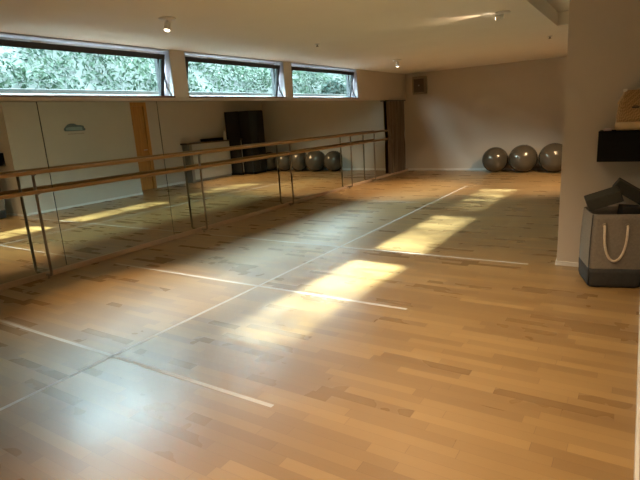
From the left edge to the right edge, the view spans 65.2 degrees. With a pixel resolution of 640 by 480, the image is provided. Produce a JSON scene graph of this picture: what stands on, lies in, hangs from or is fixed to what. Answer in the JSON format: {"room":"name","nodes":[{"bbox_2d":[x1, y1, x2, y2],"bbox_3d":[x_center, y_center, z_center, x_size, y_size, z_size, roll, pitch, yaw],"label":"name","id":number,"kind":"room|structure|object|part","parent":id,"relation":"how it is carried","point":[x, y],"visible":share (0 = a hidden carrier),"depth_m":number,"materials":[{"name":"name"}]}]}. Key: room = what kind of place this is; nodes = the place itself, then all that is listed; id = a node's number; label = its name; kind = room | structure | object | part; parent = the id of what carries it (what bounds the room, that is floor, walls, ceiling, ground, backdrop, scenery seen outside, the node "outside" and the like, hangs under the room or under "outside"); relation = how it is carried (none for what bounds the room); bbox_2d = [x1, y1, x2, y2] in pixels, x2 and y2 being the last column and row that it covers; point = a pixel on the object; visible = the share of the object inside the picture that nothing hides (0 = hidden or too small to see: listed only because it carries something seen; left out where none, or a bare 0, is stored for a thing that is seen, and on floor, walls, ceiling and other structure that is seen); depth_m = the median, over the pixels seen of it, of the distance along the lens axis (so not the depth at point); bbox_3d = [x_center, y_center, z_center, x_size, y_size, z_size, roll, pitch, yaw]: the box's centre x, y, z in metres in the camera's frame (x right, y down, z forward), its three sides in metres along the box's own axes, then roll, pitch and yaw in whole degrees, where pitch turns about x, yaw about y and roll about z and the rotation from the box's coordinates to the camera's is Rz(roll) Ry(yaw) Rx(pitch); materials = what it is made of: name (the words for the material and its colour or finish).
{"room":"exercise studio","nodes":[
{"label":"exercise studio","id":0,"kind":"room"},
{"bbox_2d":[0,49,405,167],"bbox_3d":[-1.947,-1.314,6.939,0.250,2.470,15.440,5,16,32],"label":"wall","id":1,"kind":"structure","parent":0,"point":[370,84],"depth_m":10.98,"materials":[{"name":"beige paint"}]},
{"bbox_2d":[0,102,66,283],"bbox_3d":[-3.277,-0.394,4.720,0.006,1.758,1.537,5,16,32],"label":"mirror panel","id":2,"kind":"object","parent":1,"relation":"attached to","point":[22,246],"visible":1,"depth_m":5.11,"materials":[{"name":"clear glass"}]},
{"bbox_2d":[0,32,174,97],"bbox_3d":[-2.651,-1.936,5.722,0.262,0.604,2.264,5,16,32],"label":"window","id":3,"kind":"structure","parent":1,"relation":"in","point":[161,57],"depth_m":5.76,"materials":[{"name":"grey paint"}]},
{"bbox_3d":[-2.633,-1.652,5.790,0.262,0.019,2.264,5,16,32],"label":"sill","id":4,"kind":"part","parent":3,"relation":"part of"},
{"bbox_3d":[-2.018,-2.062,6.631,0.083,0.299,0.035,-1,14,10],"label":"stay arm","id":5,"kind":"part","parent":3,"relation":"part of","materials":[{"name":"metal"}]},
{"bbox_2d":[37,101,173,264],"bbox_3d":[-2.455,-0.748,5.980,0.006,1.758,1.538,5,16,32],"label":"mirror panel","id":6,"kind":"object","parent":1,"relation":"attached to","point":[101,219],"visible":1,"depth_m":5.88,"materials":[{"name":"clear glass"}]},
{"bbox_2d":[156,101,247,234],"bbox_3d":[-1.632,-1.101,7.239,0.006,1.758,1.537,5,16,32],"label":"mirror panel","id":7,"kind":"object","parent":1,"relation":"attached to","point":[185,126],"visible":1,"depth_m":7.15,"materials":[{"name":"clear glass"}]},
{"bbox_2d":[0,97,405,100],"bbox_3d":[-1.832,-1.919,6.817,0.045,0.038,15.240,5,16,32],"label":"trim","id":8,"kind":"structure","parent":1,"relation":"attached to","point":[1,98],"depth_m":6.42,"materials":[{"name":"beige paint"}]},
{"bbox_2d":[0,168,407,290],"bbox_3d":[-1.717,-0.158,7.237,0.052,0.058,15.240,5,16,32],"label":"baseboard","id":9,"kind":"structure","parent":1,"relation":"attached to","point":[42,275],"depth_m":6.54,"materials":[{"name":"brown wood"}]},
{"bbox_2d":[36,100,384,264],"bbox_3d":[-1.271,-1.267,7.836,0.006,1.762,12.600,5,16,32],"label":"trim","id":10,"kind":"structure","parent":1,"relation":"attached to","point":[380,100],"depth_m":5.45,"materials":[{"name":"black metal"}]},
{"bbox_2d":[184,51,285,97],"bbox_3d":[-1.312,-2.512,7.772,0.262,0.604,2.254,5,16,32],"label":"window","id":11,"kind":"structure","parent":1,"relation":"in","point":[277,70],"depth_m":7.86,"materials":[{"name":"grey paint"}]},
{"bbox_3d":[-1.294,-2.228,7.840,0.262,0.019,2.254,5,16,32],"label":"sill","id":12,"kind":"part","parent":11,"relation":"part of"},
{"bbox_2d":[237,101,301,212],"bbox_3d":[-0.810,-1.454,8.498,0.006,1.758,1.536,5,16,34],"label":"mirror panel","id":13,"kind":"object","parent":1,"relation":"attached to","point":[267,181],"visible":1,"depth_m":8.43,"materials":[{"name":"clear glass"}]},
{"bbox_2d":[296,101,343,197],"bbox_3d":[0.014,-1.808,9.759,0.006,1.758,1.542,5,16,34],"label":"mirror panel","id":14,"kind":"object","parent":1,"relation":"attached to","point":[321,170],"visible":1,"depth_m":9.72,"materials":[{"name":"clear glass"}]},
{"bbox_2d":[291,62,357,97],"bbox_3d":[0.056,-3.099,9.866,0.262,0.604,2.434,5,16,32],"label":"window","id":15,"kind":"structure","parent":1,"relation":"in","point":[351,74],"depth_m":10.14,"materials":[{"name":"grey paint"}]},
{"bbox_3d":[0.074,-2.816,9.934,0.262,0.019,2.434,5,16,32],"label":"sill","id":16,"kind":"part","parent":15,"relation":"part of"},
{"bbox_2d":[339,100,374,185],"bbox_3d":[0.839,-2.163,11.023,0.006,1.758,1.542,5,16,33],"label":"mirror panel","id":17,"kind":"object","parent":1,"relation":"attached to","point":[355,116],"visible":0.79,"depth_m":11.00,"materials":[{"name":"clear glass"}]},
{"bbox_2d":[373,101,388,176],"bbox_3d":[1.664,-2.517,12.286,0.006,1.758,1.542,5,16,33],"label":"mirror panel","id":18,"kind":"object","parent":1,"relation":"attached to","point":[379,107],"visible":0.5,"depth_m":11.98,"materials":[{"name":"clear glass"}]},
{"bbox_2d":[385,100,405,173],"bbox_3d":[1.929,-2.604,12.567,0.093,1.762,1.030,5,16,32],"label":"curtain","id":19,"kind":"object","parent":1,"relation":"hanging from","point":[395,108],"visible":1,"depth_m":12.50,"materials":[{"name":"fabric"}]},
{"bbox_2d":[0,0,569,73],"bbox_3d":[0.638,-2.454,5.053,6.450,0.300,15.640,5,16,32],"label":"ceiling","id":20,"kind":"structure","parent":0,"point":[426,35],"depth_m":5.66,"materials":[{"name":"white paint"}]},
{"bbox_2d":[158,16,175,31],"bbox_3d":[-1.429,-2.021,4.698,0.160,0.122,0.160,5,16,32],"label":"ceiling spotlight","id":21,"kind":"object","parent":20,"relation":"attached to","point":[166,19],"visible":1,"depth_m":4.67,"materials":[{"name":"white paint"}]},
{"bbox_3d":[-1.433,-2.070,4.686,0.160,0.020,0.160,5,16,32],"label":"ceiling plate","id":22,"kind":"part","parent":21,"relation":"part of","materials":[{"name":"white paint"}]},
{"bbox_2d":[495,11,510,21],"bbox_3d":[1.988,-2.433,5.442,0.160,0.088,0.160,5,16,32],"label":"ceiling spotlight","id":23,"kind":"object","parent":20,"relation":"attached to","point":[499,15],"visible":1,"depth_m":5.43,"materials":[{"name":"white paint"}]},
{"bbox_3d":[1.986,-2.466,5.434,0.160,0.020,0.160,5,16,32],"label":"ceiling plate","id":24,"kind":"part","parent":23,"relation":"part of","materials":[{"name":"white paint"}]},
{"bbox_2d":[0,170,639,479],"bbox_3d":[0.804,0.147,5.676,6.450,0.120,15.640,5,16,32],"label":"floor","id":25,"kind":"structure","parent":0,"point":[491,370],"depth_m":3.22,"materials":[{"name":"brown wood"}]},
{"bbox_2d":[0,319,273,406],"bbox_3d":[-1.817,0.742,3.625,3.710,0.001,0.028,5,16,32],"label":"tape","id":26,"kind":"object","parent":25,"relation":"on","point":[3,321],"visible":1,"depth_m":3.15,"materials":[{"name":"white plastic"}]},
{"bbox_2d":[0,130,387,278],"bbox_3d":[-1.372,-0.790,7.454,0.151,1.142,11.050,5,16,32],"label":"ballet barre","id":27,"kind":"object","parent":25,"relation":"on","point":[33,173],"visible":1,"depth_m":6.27,"materials":[{"name":"brown wood"}]},
{"bbox_3d":[-2.889,-0.145,5.164,0.115,1.094,0.028,5,16,32],"label":"post","id":28,"kind":"part","parent":27,"relation":"part of","materials":[{"name":"metal"}]},
{"bbox_3d":[-1.360,-1.320,7.297,0.042,0.042,11.050,5,16,32],"label":"rail","id":29,"kind":"part","parent":27,"relation":"part of","materials":[{"name":"brown wood"}]},
{"bbox_3d":[-1.348,-1.130,7.342,0.042,0.042,11.050,5,16,32],"label":"rail","id":30,"kind":"part","parent":27,"relation":"part of","materials":[{"name":"brown wood"}]},
{"bbox_3d":[-1.674,-0.668,7.025,0.115,1.094,0.028,5,16,32],"label":"post","id":31,"kind":"part","parent":27,"relation":"part of","materials":[{"name":"metal"}]},
{"bbox_3d":[-0.536,-1.157,8.767,0.115,1.094,0.028,5,16,32],"label":"post","id":32,"kind":"part","parent":27,"relation":"part of","materials":[{"name":"metal"}]},
{"bbox_3d":[0.624,-1.655,10.543,0.115,1.094,0.028,5,16,32],"label":"post","id":33,"kind":"part","parent":27,"relation":"part of","materials":[{"name":"metal"}]},
{"bbox_3d":[1.213,-1.908,11.445,0.115,1.094,0.028,5,16,32],"label":"post","id":34,"kind":"part","parent":27,"relation":"part of","materials":[{"name":"metal"}]},
{"bbox_2d":[0,186,465,410],"bbox_3d":[0.325,0.039,5.995,0.028,0.001,9.700,5,16,32],"label":"tape","id":35,"kind":"object","parent":25,"relation":"on","point":[148,338],"visible":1,"depth_m":3.79,"materials":[{"name":"white plastic"}]},
{"bbox_2d":[116,263,407,309],"bbox_3d":[-0.836,0.401,4.789,3.560,0.001,0.032,5,16,32],"label":"tape","id":36,"kind":"object","parent":25,"relation":"on","point":[116,263],"visible":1,"depth_m":4.52,"materials":[{"name":"white plastic"}]},
{"bbox_2d":[210,234,526,263],"bbox_3d":[0.224,0.076,5.865,4.160,0.001,0.030,5,16,32],"label":"tape","id":37,"kind":"object","parent":25,"relation":"on","point":[210,234],"visible":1,"depth_m":5.57,"materials":[{"name":"white plastic"}]},
{"bbox_2d":[482,147,507,171],"bbox_3d":[4.152,-1.908,11.856,0.590,0.584,0.590,5,16,32],"label":"exercise ball","id":38,"kind":"object","parent":25,"relation":"on","point":[495,159],"visible":1,"depth_m":11.65,"materials":[{"name":"grey rubber"}]},
{"bbox_2d":[508,145,537,171],"bbox_3d":[4.672,-1.876,11.501,0.632,0.624,0.633,5,16,32],"label":"exercise ball","id":39,"kind":"object","parent":25,"relation":"on","point":[523,158],"visible":1,"depth_m":11.29,"materials":[{"name":"grey rubber"}]},
{"bbox_2d":[538,143,562,171],"bbox_3d":[5.219,-1.835,11.143,0.653,0.644,0.651,5,16,32],"label":"exercise ball","id":40,"kind":"object","parent":25,"relation":"on","point":[550,156],"visible":0.8,"depth_m":10.94,"materials":[{"name":"grey rubber"}]},
{"bbox_2d":[579,206,639,287],"bbox_3d":[2.384,0.050,4.107,0.394,0.598,0.424,0,14,16],"label":"bag","id":41,"kind":"object","parent":25,"relation":"on","point":[609,250],"visible":0.99,"depth_m":3.95,"materials":[{"name":"grey fabric"}]},
{"bbox_2d":[584,186,623,210],"bbox_3d":[2.263,-0.331,3.993,0.270,0.190,0.152,2,15,23],"label":"foam block","id":42,"kind":"object","parent":41,"relation":"on","point":[613,195],"visible":1,"depth_m":3.94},
{"bbox_3d":[2.312,0.024,3.921,0.179,0.306,0.052,0,14,16],"label":"rope handle","id":43,"kind":"part","parent":41,"relation":"part of","materials":[{"name":"fabric"}]},
{"bbox_2d":[612,177,639,204],"bbox_3d":[2.510,-0.387,4.031,0.276,0.226,0.118,3,15,24],"label":"foam block","id":44,"kind":"object","parent":41,"relation":"in","point":[627,189],"visible":0.8,"depth_m":3.99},
{"bbox_2d":[617,204,639,213],"bbox_3d":[2.442,-0.223,3.944,0.146,0.109,0.115,0,14,16],"label":"foam block","id":45,"kind":"object","parent":41,"relation":"in","point":[622,208],"visible":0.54,"depth_m":3.90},
{"bbox_2d":[405,56,566,167],"bbox_3d":[4.834,-2.876,11.667,6.450,2.470,0.200,5,16,32],"label":"wall","id":46,"kind":"structure","parent":0,"point":[464,113],"depth_m":12.07,"materials":[{"name":"beige paint"}]},
{"bbox_2d":[412,76,426,94],"bbox_3d":[2.530,-3.909,12.636,0.340,0.430,0.200,5,16,32],"label":"wall speaker","id":47,"kind":"object","parent":46,"relation":"attached to","point":[419,83],"visible":1,"depth_m":12.56,"materials":[{"name":"plastic"}]},
{"bbox_2d":[414,78,423,92],"bbox_3d":[2.518,-3.896,12.619,0.268,0.323,0.124,5,16,32],"label":"grille","id":48,"kind":"object","parent":47,"relation":"attached to","point":[418,82],"depth_m":12.56,"materials":[{"name":"fabric"}]},
{"bbox_2d":[408,168,543,169],"bbox_3d":[4.589,-1.702,12.024,5.270,0.055,0.015,5,16,32],"label":"baseboard","id":49,"kind":"structure","parent":46,"relation":"attached to","point":[408,168],"depth_m":12.71,"materials":[{"name":"white paint"}]},
{"bbox_2d":[557,0,639,262],"bbox_3d":[3.508,-1.312,5.113,1.500,2.640,2.790,5,16,32],"label":"wall partition","id":50,"kind":"structure","parent":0,"point":[603,47],"depth_m":4.21,"materials":[{"name":"beige paint"}]},
{"bbox_2d":[555,259,578,266],"bbox_3d":[3.234,-0.080,5.631,0.692,0.042,2.802,5,16,32],"label":"baseboard","id":51,"kind":"structure","parent":50,"relation":"attached to","point":[560,263],"depth_m":4.62,"materials":[{"name":"white paint"}]},
{"bbox_2d":[597,130,639,161],"bbox_3d":[2.486,-0.771,4.065,0.390,0.243,0.250,5,16,32],"label":"wall shelf","id":52,"kind":"object","parent":50,"relation":"attached to","point":[613,145],"visible":0.96,"depth_m":3.99,"materials":[{"name":"black paint"}]},
{"bbox_3d":[2.479,-0.885,4.038,0.390,0.008,0.250,5,16,32],"label":"shelf","id":53,"kind":"part","parent":52,"relation":"part of","materials":[{"name":"black paint"}]},
{"bbox_2d":[615,88,639,130],"bbox_3d":[2.505,-1.042,3.961,0.278,0.327,0.194,5,16,32],"label":"handbag","id":54,"kind":"object","parent":52,"relation":"on","point":[628,112],"visible":1,"depth_m":3.92,"materials":[{"name":"beige wicker"}]},
{"bbox_3d":[0.784,-0.128,0.888,0.200,2.640,7.540,5,16,32],"label":"wall","id":55,"kind":"structure","parent":0,"visible":0},
{"bbox_2d":[634,306,639,479],"bbox_3d":[0.767,1.114,1.235,0.015,0.070,7.520,5,16,32],"label":"baseboard","id":56,"kind":"structure","parent":55,"relation":"attached to","point":[637,424],"depth_m":2.21,"materials":[{"name":"white paint"}]},
{"label":"outside","id":57,"kind":"structure","parent":0,"visible":0},
{"bbox_2d":[0,46,346,93],"bbox_3d":[-4.454,-3.520,11.124,8.750,1.880,75.000,5,16,32],"label":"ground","id":58,"kind":"structure","parent":57,"point":[10,50],"depth_m":8.14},
{"bbox_2d":[0,46,346,93],"bbox_3d":[-3.590,-3.226,8.487,2.262,2.503,29.610,5,16,32],"label":"hedge","id":59,"kind":"object","parent":58,"relation":"on","point":[35,74],"visible":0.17,"depth_m":7.96,"materials":[{"name":"green plant"}]},
{"bbox_2d":[0,88,346,96],"bbox_3d":[-0.176,-2.824,10.365,0.120,0.392,22.000,5,16,32],"label":"trim","id":60,"kind":"structure","parent":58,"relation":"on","point":[2,90],"depth_m":6.51,"materials":[{"name":"paint"}]},
{"bbox_2d":[320,79,346,93],"bbox_3d":[0.365,-3.498,12.059,0.606,0.817,0.978,5,16,32],"label":"bush","id":61,"kind":"object","parent":58,"relation":"on","point":[335,87],"visible":0.5,"depth_m":11.82,"materials":[{"name":"green plant"}]}
]}

